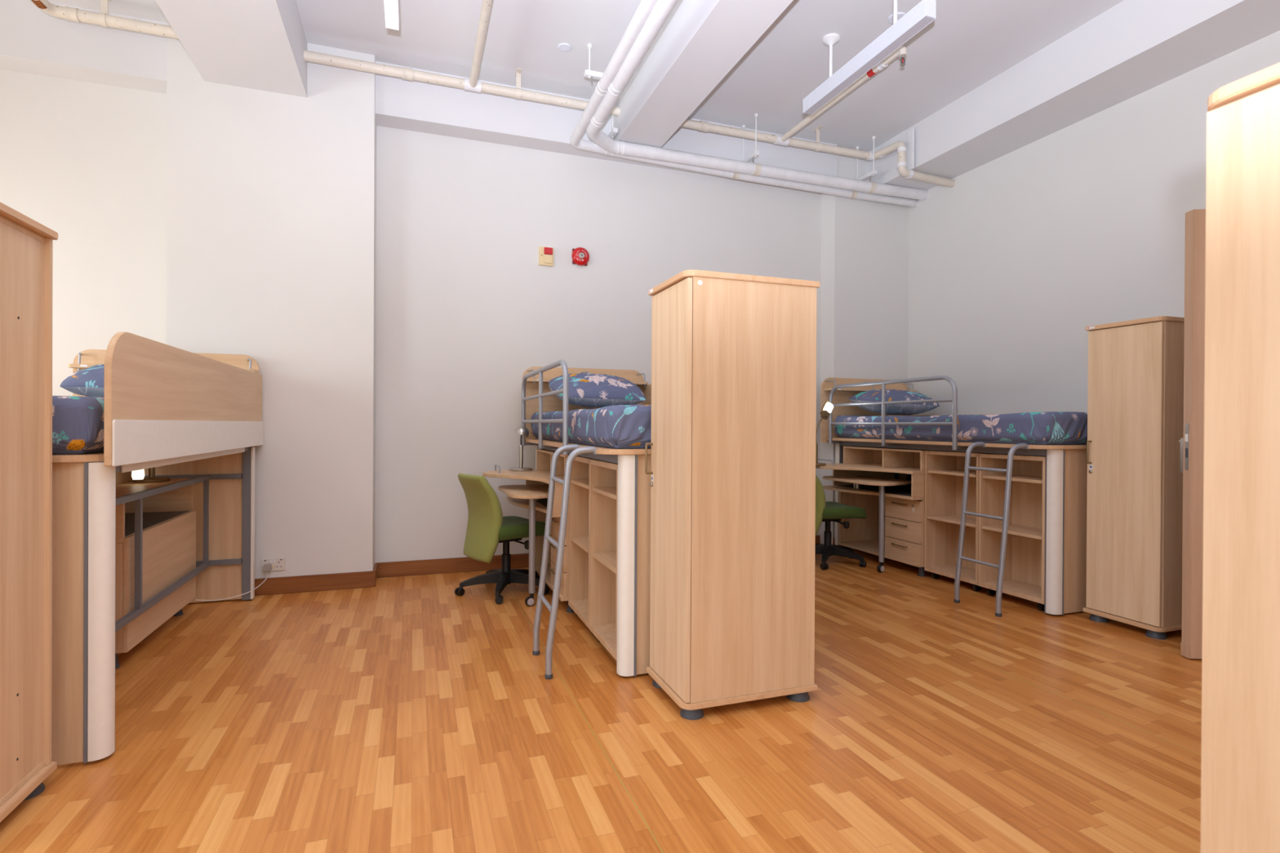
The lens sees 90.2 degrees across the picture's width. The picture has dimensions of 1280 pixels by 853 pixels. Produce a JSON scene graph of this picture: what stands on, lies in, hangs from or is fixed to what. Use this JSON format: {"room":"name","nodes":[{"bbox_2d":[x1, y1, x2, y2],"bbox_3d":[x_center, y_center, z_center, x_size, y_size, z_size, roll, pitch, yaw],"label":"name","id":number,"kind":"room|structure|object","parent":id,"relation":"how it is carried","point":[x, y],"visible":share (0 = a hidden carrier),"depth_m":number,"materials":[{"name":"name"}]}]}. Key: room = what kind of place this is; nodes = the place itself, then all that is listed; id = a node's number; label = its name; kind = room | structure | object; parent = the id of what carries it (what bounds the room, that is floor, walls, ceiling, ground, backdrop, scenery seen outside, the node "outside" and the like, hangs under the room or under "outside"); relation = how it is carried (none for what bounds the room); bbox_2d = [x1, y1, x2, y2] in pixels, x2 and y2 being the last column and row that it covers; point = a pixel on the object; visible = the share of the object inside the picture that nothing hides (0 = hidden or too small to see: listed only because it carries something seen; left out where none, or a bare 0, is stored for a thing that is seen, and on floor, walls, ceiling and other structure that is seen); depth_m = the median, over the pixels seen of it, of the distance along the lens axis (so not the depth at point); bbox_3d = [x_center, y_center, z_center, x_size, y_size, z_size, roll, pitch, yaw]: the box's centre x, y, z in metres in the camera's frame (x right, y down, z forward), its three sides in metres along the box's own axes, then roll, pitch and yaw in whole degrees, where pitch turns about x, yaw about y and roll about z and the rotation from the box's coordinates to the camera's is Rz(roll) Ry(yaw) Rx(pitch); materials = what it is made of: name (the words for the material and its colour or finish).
{"room":"dormitory room","nodes":[
{"label":"dormitory room","id":0,"kind":"room"},
{"bbox_2d":[165,20,376,578],"bbox_3d":[-2.639,-0.785,4.665,1.295,3.950,0.293,0,0,-20],"label":"wall pillar","id":1,"kind":"structure","parent":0,"point":[271,197],"depth_m":4.56,"materials":[{"name":"white paint"}]},
{"bbox_2d":[195,564,271,600],"bbox_3d":[-2.707,1.052,4.259,0.055,0.162,0.554,0,0,19],"label":"plug","id":2,"kind":"object","parent":1,"relation":"attached to","point":[266,567],"visible":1,"depth_m":4.48,"materials":[{"name":"white plastic"}]},
{"bbox_2d":[261,557,284,571],"bbox_3d":[-2.601,0.980,4.526,0.148,0.088,0.012,0,0,-20],"label":"wall socket","id":3,"kind":"object","parent":1,"relation":"attached to","point":[277,564],"visible":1,"depth_m":4.53,"materials":[{"name":"plastic"}]},
{"bbox_2d":[254,563,377,595],"bbox_3d":[-2.642,1.131,4.655,1.335,0.118,0.293,0,0,-20],"label":"baseboard","id":4,"kind":"structure","parent":1,"relation":"attached to","point":[325,582],"depth_m":4.61,"materials":[{"name":"brown wood"}]},
{"bbox_2d":[0,69,822,563],"bbox_3d":[-1.467,-0.781,5.317,8.790,3.950,0.150,0,0,-20],"label":"wall","id":5,"kind":"structure","parent":0,"point":[465,304],"depth_m":5.21,"materials":[{"name":"white paint"}]},
{"bbox_2d":[538,246,553,266],"bbox_3d":[-0.798,-1.455,5.446,0.124,0.156,0.048,0,0,-20],"label":"fire alarm","id":6,"kind":"object","parent":5,"relation":"attached to","point":[545,254],"visible":1,"depth_m":5.43,"materials":[{"name":"beige plastic"}]},
{"bbox_2d":[571,247,589,266],"bbox_3d":[-0.513,-1.478,5.535,0.158,0.158,0.070,0,0,-20],"label":"bell","id":7,"kind":"object","parent":5,"relation":"attached to","point":[580,255],"visible":1,"depth_m":5.51,"materials":[{"name":"red metal"}]},
{"bbox_2d":[374,535,819,577],"bbox_3d":[-0.142,1.141,5.709,4.125,0.118,0.018,0,0,-20],"label":"baseboard","id":8,"kind":"structure","parent":5,"relation":"attached to","point":[404,568],"depth_m":5.18,"materials":[{"name":"brown wood"}]},
{"bbox_2d":[48,0,1123,151],"bbox_3d":[-0.103,-2.786,1.503,9.190,0.100,8.330,0,0,-20],"label":"ceiling","id":9,"kind":"structure","parent":0,"point":[969,43],"depth_m":4.58,"materials":[{"name":"paint"}]},
{"bbox_2d":[0,0,167,93],"bbox_3d":[-4.396,-2.571,4.074,2.425,0.393,0.212,0,0,-20],"label":"ceiling beam","id":10,"kind":"structure","parent":9,"relation":"attached to","point":[33,41],"depth_m":4.23,"materials":[{"name":"paint"}]},
{"bbox_2d":[98,0,111,26],"bbox_3d":[-3.422,-2.661,4.076,0.036,0.203,0.120,0,0,-20],"label":"bracket","id":11,"kind":"object","parent":9,"relation":"attached to","point":[104,3],"visible":0.9,"depth_m":4.07,"materials":[{"name":"white metal"}]},
{"bbox_2d":[31,0,178,39],"bbox_3d":[-3.057,-2.593,3.272,0.877,0.080,1.841,0,0,-20],"label":"pipe","id":12,"kind":"object","parent":11,"relation":"hanging from","point":[73,14],"visible":0.94,"depth_m":4.06,"materials":[{"name":"white metal"}]},
{"bbox_2d":[155,0,307,97],"bbox_3d":[-1.409,-2.544,0.885,0.630,0.393,7.637,0,0,-20],"label":"ceiling beam","id":13,"kind":"structure","parent":9,"relation":"attached to","point":[252,44],"depth_m":3.95,"materials":[{"name":"paint"}]},
{"bbox_2d":[383,0,399,30],"bbox_3d":[-1.258,-2.545,3.196,0.124,0.404,1.210,0,0,-20],"label":"ceiling light","id":14,"kind":"object","parent":9,"relation":"hanging from","point":[391,6],"visible":1,"depth_m":3.63,"materials":[{"name":"white metal"}]},
{"bbox_2d":[515,67,522,99],"bbox_3d":[-0.944,-2.650,4.957,0.036,0.203,0.120,0,0,-20],"label":"bracket","id":15,"kind":"object","parent":9,"relation":"attached to","point":[517,75],"visible":0.95,"depth_m":4.95,"materials":[{"name":"white metal"}]},
{"bbox_2d":[303,0,955,187],"bbox_3d":[1.034,-2.434,3.189,5.519,0.356,4.742,0,0,-20],"label":"pipe","id":16,"kind":"object","parent":15,"relation":"hanging from","point":[473,84],"visible":0.91,"depth_m":4.93,"materials":[{"name":"beige metal"}]},
{"bbox_2d":[557,42,571,51],"bbox_3d":[-0.546,-2.744,4.618,0.096,0.009,0.096,0,0,-20],"label":"smoke detector","id":17,"kind":"object","parent":9,"relation":"attached to","point":[563,46],"visible":1,"depth_m":4.61,"materials":[{"name":"white plastic"}]},
{"bbox_2d":[584,43,603,82],"bbox_3d":[-0.297,-2.615,4.614,0.210,0.265,0.040,0,0,-20],"label":"hanger","id":18,"kind":"object","parent":9,"relation":"hanging from","point":[589,73],"visible":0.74,"depth_m":4.59,"materials":[{"name":"white metal"}]},
{"bbox_2d":[375,61,836,181],"bbox_3d":[-0.078,-2.553,5.609,4.150,0.393,0.212,0,0,-20],"label":"ceiling beam","id":19,"kind":"structure","parent":9,"relation":"attached to","point":[414,105],"depth_m":5.21,"materials":[{"name":"paint"}]},
{"bbox_2d":[608,115,617,139],"bbox_3d":[-0.233,-2.557,5.300,0.040,0.385,0.210,0,0,-20],"label":"hanger","id":20,"kind":"object","parent":9,"relation":"hanging from","point":[614,131],"visible":0.38,"depth_m":5.25,"materials":[{"name":"white metal"}]},
{"bbox_2d":[569,0,919,207],"bbox_3d":[1.897,-2.277,3.531,3.668,0.144,5.006,0,0,-20],"label":"pipe","id":21,"kind":"object","parent":20,"relation":"hanging from","point":[644,9],"visible":0.73,"depth_m":5.25,"materials":[{"name":"beige paint"}]},
{"bbox_2d":[611,0,793,147],"bbox_3d":[1.227,-2.533,1.865,0.380,0.393,7.718,0,0,-20],"label":"ceiling beam","id":22,"kind":"structure","parent":9,"relation":"attached to","point":[700,42],"depth_m":4.22,"materials":[{"name":"paint"}]},
{"bbox_2d":[742,113,759,162],"bbox_3d":[0.981,-2.544,5.713,0.040,0.400,0.275,0,0,-20],"label":"hanger","id":23,"kind":"object","parent":9,"relation":"hanging from","point":[756,153],"visible":0.75,"depth_m":5.61,"materials":[{"name":"white plastic"}]},
{"bbox_2d":[586,0,929,200],"bbox_3d":[1.945,-2.288,3.488,3.612,0.120,4.894,0,0,-20],"label":"pipe","id":24,"kind":"object","parent":23,"relation":"hanging from","point":[662,9],"visible":0.93,"depth_m":5.34,"materials":[{"name":"beige paint"}]},
{"bbox_2d":[812,125,823,151],"bbox_3d":[1.638,-2.639,5.875,0.036,0.203,0.120,0,0,-20],"label":"bracket","id":25,"kind":"object","parent":9,"relation":"attached to","point":[817,130],"visible":0.85,"depth_m":5.87,"materials":[{"name":"beige metal"}]},
{"bbox_2d":[855,136,876,180],"bbox_3d":[2.171,-2.541,6.136,0.040,0.395,0.275,0,0,-20],"label":"hanger","id":26,"kind":"object","parent":9,"relation":"hanging from","point":[872,173],"visible":0.73,"depth_m":6.07,"materials":[{"name":"white metal"}]},
{"bbox_2d":[802,0,936,114],"bbox_3d":[1.453,-2.534,4.199,0.124,0.404,1.210,0,0,-20],"label":"ceiling light","id":27,"kind":"object","parent":9,"relation":"hanging from","point":[923,13],"visible":1,"depth_m":4.09,"materials":[{"name":"white metal"}]},
{"bbox_2d":[887,12,906,23],"bbox_3d":[1.721,-2.730,4.269,0.120,0.009,0.119,0,0,-20],"label":"smoke detector","id":28,"kind":"object","parent":9,"relation":"attached to","point":[900,15],"visible":0.52,"depth_m":4.25,"materials":[{"name":"white plastic"}]},
{"bbox_2d":[867,0,1279,190],"bbox_3d":[3.821,-2.522,2.810,0.518,0.393,7.762,0,0,-20],"label":"ceiling beam","id":29,"kind":"structure","parent":9,"relation":"attached to","point":[1133,47],"depth_m":4.45,"materials":[{"name":"paint"}]},
{"bbox_2d":[908,128,914,169],"bbox_3d":[2.454,-2.506,5.772,0.020,0.360,0.056,0,0,-20],"label":"strut","id":30,"kind":"object","parent":29,"relation":"attached to","point":[911,132],"visible":1,"depth_m":5.76,"materials":[{"name":"white metal"}]},
{"bbox_2d":[0,548,1202,852],"bbox_3d":[-0.125,1.264,1.517,9.190,0.100,8.330,0,0,-20],"label":"floor","id":31,"kind":"structure","parent":0,"point":[409,713],"depth_m":2.45,"materials":[{"name":"brown wood"}]},
{"bbox_2d":[0,201,57,822],"bbox_3d":[-2.208,0.274,1.835,0.670,1.856,0.446,0,0,-20],"label":"wardrobe","id":32,"kind":"object","parent":31,"relation":"on","point":[26,244],"visible":1,"depth_m":2.01,"materials":[{"name":"brown wood"}]},
{"bbox_2d":[115,471,195,669],"bbox_3d":[-3.197,0.679,3.447,1.075,1.024,1.050,0,0,-20],"label":"desk","id":33,"kind":"object","parent":31,"relation":"on","point":[169,518],"visible":0.26,"depth_m":3.58,"materials":[{"name":"brown wood"}]},
{"bbox_2d":[131,466,170,483],"bbox_3d":[-2.932,0.223,3.796,0.180,0.222,0.325,0,0,-20],"label":"desk lamp","id":34,"kind":"object","parent":33,"relation":"on","point":[138,476],"visible":0.47,"depth_m":3.79,"materials":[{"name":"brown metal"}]},
{"bbox_2d":[51,331,263,765],"bbox_3d":[-2.857,0.351,3.152,1.286,1.685,2.380,0,0,-20],"label":"bed","id":35,"kind":"object","parent":31,"relation":"on","point":[180,413],"visible":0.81,"depth_m":2.49,"materials":[{"name":"brown wood"}]},
{"bbox_2d":[52,395,104,454],"bbox_3d":[-2.755,-0.014,3.166,0.920,0.215,2.220,0,0,-20],"label":"mattress","id":36,"kind":"object","parent":35,"relation":"on","point":[77,421],"visible":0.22,"depth_m":2.27,"materials":[{"name":"fabric"}]},
{"bbox_2d":[59,364,104,397],"bbox_3d":[-3.010,-0.272,3.885,0.720,0.258,0.492,0,0,-20],"label":"pillow","id":37,"kind":"object","parent":36,"relation":"on","point":[90,381],"visible":0.29,"depth_m":3.61,"materials":[{"name":"fabric"}]},
{"bbox_2d":[454,472,549,604],"bbox_3d":[-0.992,0.766,4.656,0.671,0.865,0.626,0,0,-42],"label":"office chair","id":38,"kind":"object","parent":31,"relation":"on","point":[487,527],"visible":0.92,"depth_m":4.47,"materials":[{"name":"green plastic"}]},
{"bbox_2d":[482,448,573,613],"bbox_3d":[-0.559,0.690,4.612,1.075,1.024,1.050,0,0,-20],"label":"desk","id":39,"kind":"object","parent":31,"relation":"on","point":[533,495],"visible":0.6,"depth_m":4.40,"materials":[{"name":"brown wood"}]},
{"bbox_2d":[509,426,533,471],"bbox_3d":[-0.917,0.168,4.923,0.180,0.346,0.180,0,0,-20],"label":"desk lamp","id":40,"kind":"object","parent":39,"relation":"on","point":[523,431],"visible":1,"depth_m":4.89,"materials":[{"name":"metal"}]},
{"bbox_2d":[568,455,595,635],"bbox_3d":[-0.145,0.694,3.922,0.480,1.024,0.515,0,0,-20],"label":"bookcase","id":41,"kind":"object","parent":31,"relation":"on","point":[579,546],"visible":0.28,"depth_m":4.08,"materials":[{"name":"brown wood"}]},
{"bbox_2d":[521,359,651,679],"bbox_3d":[-0.184,0.362,4.219,1.286,1.685,2.380,0,0,-20],"label":"bed","id":42,"kind":"object","parent":31,"relation":"on","point":[633,501],"visible":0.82,"depth_m":3.08,"materials":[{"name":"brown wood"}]},
{"bbox_2d":[526,378,648,385],"bbox_3d":[-0.425,-0.367,5.262,1.020,0.023,0.125,0,0,-20],"label":"shelf","id":43,"kind":"object","parent":42,"relation":"attached to","point":[529,381],"depth_m":5.19,"materials":[{"name":"brown wood"}]},
{"bbox_2d":[530,404,651,448],"bbox_3d":[-0.082,-0.004,4.232,0.920,0.217,2.220,0,0,-20],"label":"mattress","id":44,"kind":"object","parent":42,"relation":"on","point":[615,426],"visible":0.56,"depth_m":3.14,"materials":[{"name":"fabric"}]},
{"bbox_2d":[548,373,645,407],"bbox_3d":[-0.337,-0.281,4.952,0.720,0.278,0.482,0,0,-21],"label":"pillow","id":45,"kind":"object","parent":44,"relation":"on","point":[585,389],"visible":0.92,"depth_m":4.77,"materials":[{"name":"fabric"}]},
{"bbox_2d":[589,459,617,660],"bbox_3d":[0.029,0.697,3.433,0.480,1.024,0.515,0,0,-20],"label":"bookcase","id":46,"kind":"object","parent":31,"relation":"on","point":[603,474],"visible":0.27,"depth_m":3.59,"materials":[{"name":"brown wood"}]},
{"bbox_2d":[644,269,819,719],"bbox_3d":[0.402,0.284,2.920,0.670,1.856,0.446,0,0,-20],"label":"wardrobe","id":47,"kind":"object","parent":31,"relation":"on","point":[732,473],"visible":1,"depth_m":2.73,"materials":[{"name":"brown wood"}]},
{"bbox_2d":[814,474,866,569],"bbox_3d":[1.668,0.777,5.718,0.654,0.865,0.637,0,0,-15],"label":"office chair","id":48,"kind":"object","parent":31,"relation":"on","point":[828,512],"visible":0.56,"depth_m":5.50,"materials":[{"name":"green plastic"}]},
{"bbox_2d":[815,446,931,577],"bbox_3d":[2.181,0.701,5.650,1.075,1.024,1.050,0,0,-20],"label":"desk","id":49,"kind":"object","parent":31,"relation":"on","point":[893,526],"visible":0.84,"depth_m":5.55,"materials":[{"name":"brown wood"}]},
{"bbox_2d":[815,399,833,466],"bbox_3d":[1.633,0.053,5.781,0.269,0.598,0.180,0,0,-20],"label":"desk lamp","id":50,"kind":"object","parent":49,"relation":"on","point":[828,406],"visible":0.72,"depth_m":5.77,"materials":[{"name":"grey metal"}]},
{"bbox_2d":[820,375,1087,617],"bbox_3d":[2.545,0.374,5.246,1.256,1.685,2.317,0,0,-20],"label":"bed","id":51,"kind":"object","parent":31,"relation":"on","point":[1066,465],"visible":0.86,"depth_m":4.17,"materials":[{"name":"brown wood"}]},
{"bbox_2d":[824,387,915,392],"bbox_3d":[2.280,-0.355,6.287,1.015,0.023,0.125,0,0,-20],"label":"shelf","id":52,"kind":"object","parent":51,"relation":"attached to","point":[826,389],"depth_m":6.22,"materials":[{"name":"brown wood"}]},
{"bbox_2d":[835,411,1087,444],"bbox_3d":[2.659,0.007,5.270,0.920,0.218,2.220,0,0,-20],"label":"mattress","id":53,"kind":"object","parent":51,"relation":"on","point":[1047,428],"visible":0.86,"depth_m":4.51,"materials":[{"name":"fabric"}]},
{"bbox_2d":[848,389,940,415],"bbox_3d":[2.375,-0.230,5.980,0.720,0.244,0.498,0,0,-14],"label":"pillow","id":54,"kind":"object","parent":53,"relation":"on","point":[874,395],"visible":0.83,"depth_m":5.79,"materials":[{"name":"fabric"}]},
{"bbox_2d":[924,450,983,591],"bbox_3d":[2.596,0.706,4.960,0.480,1.024,0.515,0,0,-20],"label":"bookcase","id":55,"kind":"object","parent":31,"relation":"on","point":[944,469],"visible":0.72,"depth_m":5.12,"materials":[{"name":"brown wood"}]},
{"bbox_2d":[977,453,1045,611],"bbox_3d":[2.770,0.708,4.471,0.480,1.024,0.515,0,0,-20],"label":"bookcase","id":56,"kind":"object","parent":31,"relation":"on","point":[1024,577],"visible":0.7,"depth_m":4.62,"materials":[{"name":"brown wood"}]},
{"bbox_2d":[1083,315,1184,639],"bbox_3d":[3.188,0.296,3.949,0.670,1.856,0.446,0,0,-20],"label":"wardrobe","id":57,"kind":"object","parent":31,"relation":"on","point":[1135,395],"visible":0.8,"depth_m":3.77,"materials":[{"name":"brown wood"}]},
{"bbox_2d":[1200,62,1279,852],"bbox_3d":[1.432,0.296,1.126,0.670,1.856,0.446,0,0,-20],"label":"wardrobe","id":58,"kind":"object","parent":31,"relation":"on","point":[1240,762],"visible":1,"depth_m":1.17,"materials":[{"name":"brown wood"}]},
{"bbox_2d":[819,154,909,544],"bbox_3d":[2.284,-0.764,6.481,0.940,3.950,0.168,0,0,-20],"label":"wall pillar","id":59,"kind":"structure","parent":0,"point":[864,335],"depth_m":6.37,"materials":[{"name":"white paint"}]},
{"bbox_2d":[907,30,1279,416],"bbox_3d":[4.072,-0.743,3.078,0.150,3.950,8.080,0,0,-20],"label":"wall","id":60,"kind":"structure","parent":0,"point":[1080,225],"depth_m":5.05,"materials":[{"name":"white paint"}]},
{"bbox_2d":[1178,208,1205,658],"bbox_3d":[3.337,0.043,3.372,0.906,2.352,0.143,0,0,5],"label":"door","id":61,"kind":"structure","parent":60,"relation":"in","point":[1192,445],"depth_m":3.34,"materials":[{"name":"brown laminate"}]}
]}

